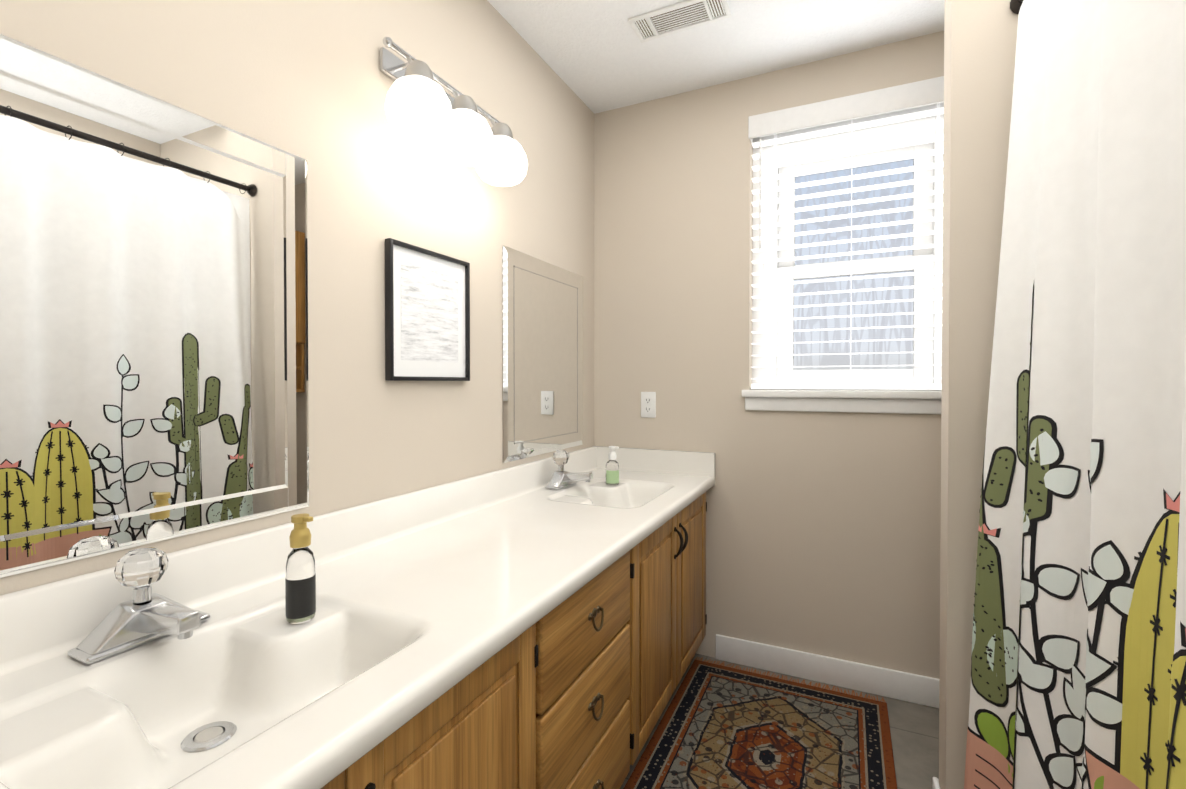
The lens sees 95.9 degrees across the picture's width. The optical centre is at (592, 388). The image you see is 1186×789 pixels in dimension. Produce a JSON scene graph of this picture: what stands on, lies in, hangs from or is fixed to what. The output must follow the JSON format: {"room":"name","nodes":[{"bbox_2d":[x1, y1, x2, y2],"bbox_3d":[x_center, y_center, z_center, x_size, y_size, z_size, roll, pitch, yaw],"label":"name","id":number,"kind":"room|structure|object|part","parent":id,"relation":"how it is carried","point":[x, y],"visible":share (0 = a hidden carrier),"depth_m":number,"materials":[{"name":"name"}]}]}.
{"room":"bathroom","nodes":[
{"label":"bathroom","id":0,"kind":"room"},
{"bbox_2d":[0,0,593,594],"bbox_3d":[-0.603,-0.056,1.384,0.120,2.440,2.888,0,1,25],"label":"wall","id":1,"kind":"structure","parent":0,"point":[310,82],"depth_m":1.33,"materials":[{"name":"beige paint"}]},
{"bbox_2d":[0,34,308,577],"bbox_3d":[-0.820,-0.116,0.774,0.008,0.765,0.902,0,1,25],"label":"mirror","id":2,"kind":"object","parent":1,"relation":"attached to","point":[153,319],"visible":1,"depth_m":0.89,"materials":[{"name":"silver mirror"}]},
{"bbox_2d":[385,238,469,380],"bbox_3d":[-0.458,-0.205,1.519,0.020,0.365,0.320,0,1,25],"label":"picture frame","id":3,"kind":"object","parent":1,"relation":"attached to","point":[427,315],"visible":1,"depth_m":1.50,"materials":[{"name":"black"}]},
{"bbox_2d":[401,260,457,362],"bbox_3d":[-0.463,-0.210,1.521,0.011,0.265,0.230,0,1,25],"label":"art","id":4,"kind":"object","parent":3,"relation":"attached to","point":[429,290],"depth_m":1.51},
{"bbox_2d":[380,37,527,186],"bbox_3d":[-0.370,-0.753,1.498,0.191,0.227,0.512,0,1,25],"label":"sconce","id":5,"kind":"object","parent":1,"relation":"attached to","point":[421,105],"visible":1,"depth_m":1.42,"materials":[{"name":"white glass"}]},
{"bbox_3d":[-0.450,-0.837,1.535,0.014,0.060,0.400,0,1,25],"label":"plate","id":6,"kind":"part","parent":5,"relation":"part of","materials":[{"name":"silver metal"}]},
{"bbox_2d":[404,57,433,80],"bbox_3d":[-0.435,-0.799,1.335,0.078,0.078,0.072,0,1,25],"label":"socket","id":7,"kind":"object","parent":5,"relation":"attached to","point":[415,67],"depth_m":1.31,"materials":[{"name":"silver metal"}]},
{"bbox_3d":[-0.433,-0.700,1.335,0.162,0.124,0.162,0,1,25],"label":"globe","id":8,"kind":"part","parent":5,"relation":"part of","materials":[{"name":"white glass"}]},
{"bbox_3d":[-0.413,-0.837,1.518,0.073,0.024,0.504,0,1,25],"label":"rod","id":9,"kind":"part","parent":5,"relation":"part of","materials":[{"name":"silver metal"}]},
{"bbox_2d":[452,91,477,112],"bbox_3d":[-0.360,-0.801,1.493,0.078,0.078,0.072,0,1,25],"label":"socket","id":10,"kind":"object","parent":5,"relation":"attached to","point":[461,102],"depth_m":1.46,"materials":[{"name":"silver metal"}]},
{"bbox_3d":[-0.357,-0.702,1.493,0.162,0.124,0.162,0,1,25],"label":"globe","id":11,"kind":"part","parent":5,"relation":"part of","materials":[{"name":"white glass"}]},
{"bbox_2d":[491,119,512,138],"bbox_3d":[-0.285,-0.803,1.651,0.078,0.078,0.072,0,1,25],"label":"socket","id":12,"kind":"object","parent":5,"relation":"attached to","point":[499,129],"depth_m":1.62,"materials":[{"name":"silver metal"}]},
{"bbox_3d":[-0.282,-0.704,1.651,0.162,0.124,0.162,0,1,25],"label":"globe","id":13,"kind":"part","parent":5,"relation":"part of","materials":[{"name":"white glass"}]},
{"bbox_2d":[503,245,582,462],"bbox_3d":[-0.176,-0.122,2.129,0.005,0.755,0.618,0,1,25],"label":"mirror","id":14,"kind":"object","parent":1,"relation":"attached to","point":[542,357],"visible":1,"depth_m":2.07,"materials":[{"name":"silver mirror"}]},
{"bbox_2d":[487,0,944,113],"bbox_3d":[0.458,-1.320,0.864,2.470,0.100,2.888,0,1,25],"label":"ceiling","id":15,"kind":"structure","parent":0,"point":[597,56],"depth_m":1.96,"materials":[{"name":"white paint"}]},
{"bbox_2d":[628,0,731,42],"bbox_3d":[0.298,-1.277,1.844,0.330,0.008,0.136,0,1,25],"label":"ceiling vent","id":16,"kind":"object","parent":15,"relation":"in","point":[672,19],"visible":1,"depth_m":1.84,"materials":[{"name":"white metal"}]},
{"bbox_2d":[594,31,943,678],"bbox_3d":[1.046,-0.064,2.115,2.230,2.440,0.150,0,1,25],"label":"wall","id":17,"kind":"structure","parent":0,"point":[823,533],"depth_m":2.23,"materials":[{"name":"beige paint"}]},
{"bbox_2d":[641,392,655,417],"bbox_3d":[0.248,0.072,2.408,0.070,0.116,0.009,0,1,25],"label":"electrical outlet plate","id":18,"kind":"object","parent":17,"relation":"attached to","point":[648,404],"visible":1,"depth_m":2.40,"materials":[{"name":"white plastic"}]},
{"bbox_2d":[716,634,939,788],"bbox_3d":[1.121,1.109,1.616,1.654,0.105,0.711,0,1,25],"label":"baseboard","id":19,"kind":"structure","parent":17,"relation":"attached to","point":[903,686],"depth_m":2.08,"materials":[{"name":"white wood"}]},
{"bbox_2d":[742,390,941,413],"bbox_3d":[0.999,0.049,2.075,0.810,0.085,0.105,0,1,25],"label":"window sill","id":20,"kind":"structure","parent":17,"relation":"attached to","point":[892,401],"depth_m":2.04,"materials":[{"name":"white wood"}]},
{"bbox_2d":[752,102,943,390],"bbox_3d":[1.037,-0.555,2.150,0.760,1.120,0.075,0,1,25],"label":"window","id":21,"kind":"structure","parent":17,"relation":"in","point":[858,347],"depth_m":2.14,"materials":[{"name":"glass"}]},
{"bbox_2d":[748,76,943,389],"bbox_3d":[1.001,-0.558,2.073,0.770,1.120,0.070,0,1,25],"label":"window blinds","id":22,"kind":"object","parent":21,"relation":"attached to","point":[892,99],"visible":0.71,"depth_m":2.07,"materials":[{"name":"white plastic"}]},
{"bbox_3d":[1.030,-0.264,2.137,0.430,0.376,0.004,0,1,25],"label":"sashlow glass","id":23,"kind":"part","parent":21,"relation":"part of","materials":[{"name":"clear glass"}]},
{"bbox_3d":[1.045,-0.705,2.163,0.430,0.376,0.004,0,1,25],"label":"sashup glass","id":24,"kind":"part","parent":21,"relation":"part of","materials":[{"name":"clear glass"}]},
{"bbox_3d":[1.030,-0.264,2.137,0.560,0.480,0.030,0,1,25],"label":"lower window frame sash","id":25,"kind":"part","parent":21,"relation":"part of","materials":[{"name":"white wood"}]},
{"bbox_3d":[1.045,-0.705,2.163,0.560,0.480,0.030,0,1,25],"label":"upper window frame sash","id":26,"kind":"part","parent":21,"relation":"part of","materials":[{"name":"white wood"}]},
{"bbox_2d":[620,653,938,788],"bbox_3d":[0.458,1.220,0.894,2.470,0.100,2.888,0,1,25],"label":"floor","id":27,"kind":"structure","parent":0,"point":[914,729],"depth_m":1.79,"materials":[{"name":"tile"}]},
{"bbox_2d":[0,446,714,788],"bbox_3d":[-0.294,0.726,1.230,0.574,0.880,2.611,0,1,25],"label":"bathroom vanity","id":28,"kind":"object","parent":27,"relation":"on","point":[518,627],"visible":0.96,"depth_m":0.94,"materials":[{"name":"brown wood"}]},
{"bbox_2d":[68,547,209,664],"bbox_3d":[-0.664,0.320,0.820,0.162,0.140,0.164,0,1,25],"label":"faucet","id":29,"kind":"object","parent":28,"relation":"on","point":[145,615],"visible":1,"depth_m":0.81,"materials":[{"name":"silver metal"}]},
{"bbox_3d":[-0.708,0.280,0.840,0.066,0.060,0.063,0,1,25],"label":"knob","id":30,"kind":"part","parent":29,"relation":"part of","materials":[{"name":"glass"}]},
{"bbox_3d":[-0.708,0.320,0.841,0.024,0.024,0.024,0,1,25],"label":"stem","id":31,"kind":"part","parent":29,"relation":"part of","materials":[{"name":"silver metal"}]},
{"bbox_2d":[285,513,315,623],"bbox_3d":[-0.504,0.309,0.927,0.051,0.182,0.046,0,1,25],"label":"soap bottle","id":32,"kind":"object","parent":28,"relation":"on","point":[300,591],"visible":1,"depth_m":0.91,"materials":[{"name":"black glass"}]},
{"bbox_3d":[-0.393,0.755,0.450,0.020,0.616,0.426,0,1,25],"label":"door","id":33,"kind":"part","parent":28,"relation":"part of","materials":[{"name":"brown wood"}]},
{"bbox_3d":[-0.265,0.545,0.657,0.031,0.110,0.022,0,1,25],"label":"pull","id":34,"kind":"part","parent":28,"relation":"part of","materials":[{"name":"brown metal"}]},
{"bbox_3d":[-0.208,0.751,0.838,0.020,0.616,0.426,0,1,25],"label":"door","id":35,"kind":"part","parent":28,"relation":"part of","materials":[{"name":"brown wood"}]},
{"bbox_2d":[545,450,592,489],"bbox_3d":[-0.080,0.306,2.048,0.162,0.140,0.164,0,1,25],"label":"faucet","id":36,"kind":"object","parent":28,"relation":"on","point":[561,478],"visible":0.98,"depth_m":2.03,"materials":[{"name":"silver metal"}]},
{"bbox_3d":[-0.123,0.306,2.069,0.024,0.024,0.024,0,1,25],"label":"stem","id":37,"kind":"part","parent":36,"relation":"part of","materials":[{"name":"silver metal"}]},
{"bbox_3d":[-0.123,0.266,2.068,0.066,0.060,0.063,0,1,25],"label":"knob","id":38,"kind":"part","parent":36,"relation":"part of","materials":[{"name":"glass"}]},
{"bbox_3d":[-0.007,0.537,1.258,0.020,0.199,0.470,0,1,25],"label":"drawer","id":39,"kind":"part","parent":28,"relation":"part of","materials":[{"name":"brown wood"}]},
{"bbox_3d":[-0.007,0.746,1.260,0.020,0.199,0.470,0,1,25],"label":"drawer","id":40,"kind":"part","parent":28,"relation":"part of","materials":[{"name":"brown wood"}]},
{"bbox_3d":[-0.007,0.955,1.262,0.020,0.199,0.470,0,1,25],"label":"drawer","id":41,"kind":"part","parent":28,"relation":"part of","materials":[{"name":"brown wood"}]},
{"bbox_2d":[606,446,618,484],"bbox_3d":[0.078,0.308,2.156,0.056,0.155,0.055,0,1,25],"label":"soap bottle","id":42,"kind":"object","parent":28,"relation":"on","point":[612,471],"visible":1,"depth_m":2.14,"materials":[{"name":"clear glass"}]},
{"bbox_3d":[0.193,0.741,1.681,0.020,0.616,0.423,0,1,25],"label":"door","id":43,"kind":"part","parent":28,"relation":"part of","materials":[{"name":"brown wood"}]},
{"bbox_3d":[0.295,0.531,1.833,0.031,0.110,0.022,0,1,25],"label":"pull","id":44,"kind":"part","parent":28,"relation":"part of","materials":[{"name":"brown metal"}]},
{"bbox_3d":[0.321,0.531,1.888,0.031,0.110,0.022,0,1,25],"label":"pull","id":45,"kind":"part","parent":28,"relation":"part of","materials":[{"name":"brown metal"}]},
{"bbox_3d":[0.377,0.737,2.067,0.020,0.616,0.423,0,1,25],"label":"door","id":46,"kind":"part","parent":28,"relation":"part of","materials":[{"name":"brown wood"}]},
{"bbox_2d":[623,657,896,788],"bbox_3d":[0.541,1.156,1.675,0.722,0.008,1.072,0,1,25],"label":"rug","id":47,"kind":"object","parent":27,"relation":"on","point":[720,726],"visible":1,"depth_m":1.76,"materials":[{"name":"multicoloured fabric"}]},
{"bbox_2d":[939,0,1017,788],"bbox_3d":[1.327,-0.053,1.186,0.923,2.440,0.110,0,1,25],"label":"wall","id":48,"kind":"structure","parent":0,"point":[980,37],"depth_m":1.32,"materials":[{"name":"beige paint"}]},
{"bbox_3d":[-0.137,-0.035,-0.371,2.230,2.440,0.120,0,1,25],"label":"wall","id":49,"kind":"structure","parent":0,"visible":0},
{"bbox_2d":[964,0,1185,788],"bbox_3d":[0.559,0.039,0.429,0.155,1.933,1.912,0,1,25],"label":"shower curtain","id":50,"kind":"object","parent":49,"relation":"attached to","point":[1078,667],"visible":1,"depth_m":0.88,"materials":[{"name":"fabric"}]},
{"bbox_3d":[0.604,-0.898,0.396,0.055,0.059,1.912,0,1,25],"label":"rod","id":51,"kind":"part","parent":50,"relation":"part of","materials":[{"name":"brown metal"}]},
{"bbox_2d":[977,713,1103,788],"bbox_3d":[0.793,0.692,0.958,0.086,0.305,0.483,0,1,25],"label":"print","id":52,"kind":"object","parent":50,"relation":"attached to","point":[1015,750],"depth_m":0.97},
{"bbox_2d":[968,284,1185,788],"bbox_3d":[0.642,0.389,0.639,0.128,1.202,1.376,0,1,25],"label":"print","id":53,"kind":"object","parent":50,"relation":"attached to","point":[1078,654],"depth_m":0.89},
{"bbox_2d":[973,372,1185,788],"bbox_3d":[0.654,0.383,0.650,0.112,1.164,1.346,0,1,25],"label":"print","id":54,"kind":"object","parent":50,"relation":"attached to","point":[1079,615],"depth_m":0.89},
{"bbox_2d":[978,493,1185,632],"bbox_3d":[0.775,0.250,0.888,0.101,0.251,0.809,0,1,25],"label":"print","id":55,"kind":"object","parent":50,"relation":"on","point":[1111,562],"depth_m":0.77},
{"bbox_2d":[1120,514,1185,788],"bbox_3d":[0.662,0.364,0.602,0.057,0.420,0.301,0,1,25],"label":"print","id":56,"kind":"object","parent":50,"relation":"attached to","point":[1152,546],"depth_m":0.69}
]}

